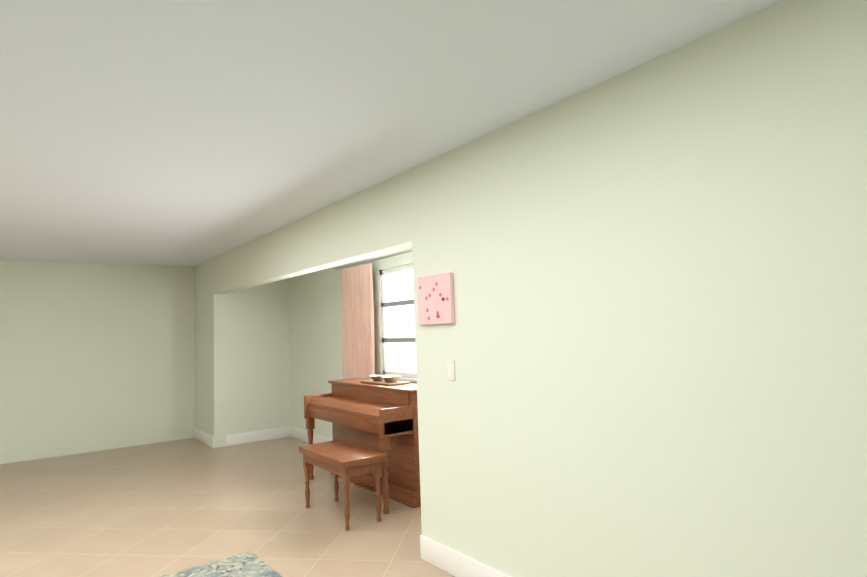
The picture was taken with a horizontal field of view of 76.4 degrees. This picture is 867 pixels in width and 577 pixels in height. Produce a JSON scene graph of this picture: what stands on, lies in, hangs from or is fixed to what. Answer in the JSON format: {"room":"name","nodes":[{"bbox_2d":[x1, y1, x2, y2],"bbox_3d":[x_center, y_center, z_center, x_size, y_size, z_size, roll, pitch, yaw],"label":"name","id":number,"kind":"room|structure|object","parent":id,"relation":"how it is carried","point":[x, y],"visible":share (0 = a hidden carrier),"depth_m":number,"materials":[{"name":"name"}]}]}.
{"room":"living room","nodes":[
{"label":"living room","id":0,"kind":"room"},
{"bbox_2d":[0,260,194,463],"bbox_3d":[-6.261,0.848,5.867,6.980,2.440,0.100,1,-5,-37],"label":"wall","id":1,"kind":"structure","parent":0,"point":[96,356],"depth_m":7.17,"materials":[{"name":"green paint"}]},
{"bbox_2d":[0,437,454,576],"bbox_3d":[-1.719,1.571,0.795,8.400,0.100,13.500,1,-5,-37],"label":"floor","id":2,"kind":"structure","parent":0,"point":[157,509],"depth_m":4.32,"materials":[{"name":"tile"}]},
{"bbox_2d":[159,551,281,576],"bbox_3d":[-1.276,1.514,0.994,3.452,0.012,4.036,1,-5,-37],"label":"living room rug","id":3,"kind":"object","parent":2,"relation":"on","point":[249,564],"visible":0.89,"depth_m":3.30,"materials":[{"name":"multicoloured fabric"}]},
{"bbox_2d":[299,440,385,530],"bbox_3d":[-0.720,1.505,4.287,0.360,0.490,0.780,1,-5,-37],"label":"piano bench","id":4,"kind":"object","parent":2,"relation":"on","point":[345,461],"visible":1,"depth_m":4.09,"materials":[{"name":"brown wood"}]},
{"bbox_2d":[304,375,420,513],"bbox_3d":[-0.578,1.300,4.991,0.625,0.995,1.490,1,-5,-37],"label":"piano","id":5,"kind":"object","parent":2,"relation":"on","point":[378,413],"visible":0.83,"depth_m":4.65,"materials":[{"name":"brown wood"}]},
{"bbox_2d":[225,278,288,434],"bbox_3d":[-2.420,0.835,7.521,0.870,2.440,0.140,1,-5,-37],"label":"wall","id":6,"kind":"structure","parent":0,"point":[283,349],"depth_m":7.45,"materials":[{"name":"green paint"}]},
{"bbox_2d":[226,426,289,445],"bbox_3d":[-2.336,1.974,7.368,0.860,0.140,0.016,1,-5,-37],"label":"baseboard","id":7,"kind":"structure","parent":6,"relation":"attached to","point":[262,435],"depth_m":7.35,"materials":[{"name":"white wood"}]},
{"bbox_2d":[289,247,415,438],"bbox_3d":[-0.602,0.650,5.956,0.140,2.440,4.840,1,-5,-37],"label":"wall","id":8,"kind":"structure","parent":0,"point":[315,298],"depth_m":6.96,"materials":[{"name":"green paint"}]},
{"bbox_2d":[290,426,332,443],"bbox_3d":[-0.623,1.794,5.822,0.016,0.140,4.560,1,-5,-37],"label":"baseboard","id":9,"kind":"structure","parent":8,"relation":"attached to","point":[302,435],"depth_m":7.23,"materials":[{"name":"white wood"}]},
{"bbox_2d":[335,249,411,269],"bbox_3d":[-0.408,-0.329,5.457,0.024,0.024,2.450,1,-5,-37],"label":"curtain rod","id":10,"kind":"object","parent":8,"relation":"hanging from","point":[407,251],"depth_m":5.67,"materials":[{"name":"metal"}]},
{"bbox_2d":[337,262,374,378],"bbox_3d":[-0.815,0.799,5.969,0.065,2.080,0.700,1,-5,-37],"label":"curtain","id":11,"kind":"object","parent":10,"relation":"hanging from","point":[358,325],"depth_m":5.97,"materials":[{"name":"fabric"}]},
{"bbox_2d":[380,264,416,382],"bbox_3d":[-0.093,0.314,5.218,0.120,1.140,1.560,1,-5,-37],"label":"alcove window","id":12,"kind":"structure","parent":8,"relation":"in","point":[398,323],"depth_m":5.64,"materials":[{"name":"white glass"}]},
{"bbox_2d":[0,0,783,266],"bbox_3d":[-1.811,-0.960,0.988,8.400,0.100,13.500,1,-5,-37],"label":"ceiling","id":13,"kind":"structure","parent":0,"point":[188,133],"depth_m":2.41,"materials":[{"name":"white paint"}]},
{"bbox_2d":[194,0,866,576],"bbox_3d":[-0.570,0.516,4.213,0.140,2.440,9.600,1,-5,-37],"label":"wall","id":14,"kind":"structure","parent":0,"point":[652,342],"depth_m":2.19,"materials":[{"name":"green paint"}]},
{"bbox_2d":[193,428,213,447],"bbox_3d":[-3.103,2.006,7.427,0.016,0.140,1.000,1,-5,-37],"label":"baseboard","id":15,"kind":"structure","parent":14,"relation":"attached to","point":[199,435],"depth_m":7.36,"materials":[{"name":"white wood"}]},
{"bbox_2d":[417,272,454,324],"bbox_3d":[0.010,0.067,3.309,0.028,0.295,0.330,1,-5,-37],"label":"picture","id":16,"kind":"object","parent":14,"relation":"attached to","point":[435,299],"visible":1,"depth_m":3.28,"materials":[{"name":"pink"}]},
{"bbox_2d":[446,360,454,380],"bbox_3d":[0.099,0.474,3.195,0.008,0.116,0.072,1,-5,-37],"label":"light switch","id":17,"kind":"object","parent":14,"relation":"attached to","point":[450,369],"visible":1,"depth_m":3.19,"materials":[{"name":"white plastic"}]},
{"bbox_2d":[420,535,509,576],"bbox_3d":[1.060,1.433,1.879,0.016,0.140,3.800,1,-5,-37],"label":"baseboard","id":18,"kind":"structure","parent":14,"relation":"attached to","point":[447,559],"depth_m":3.13,"materials":[{"name":"white wood"}]}
]}

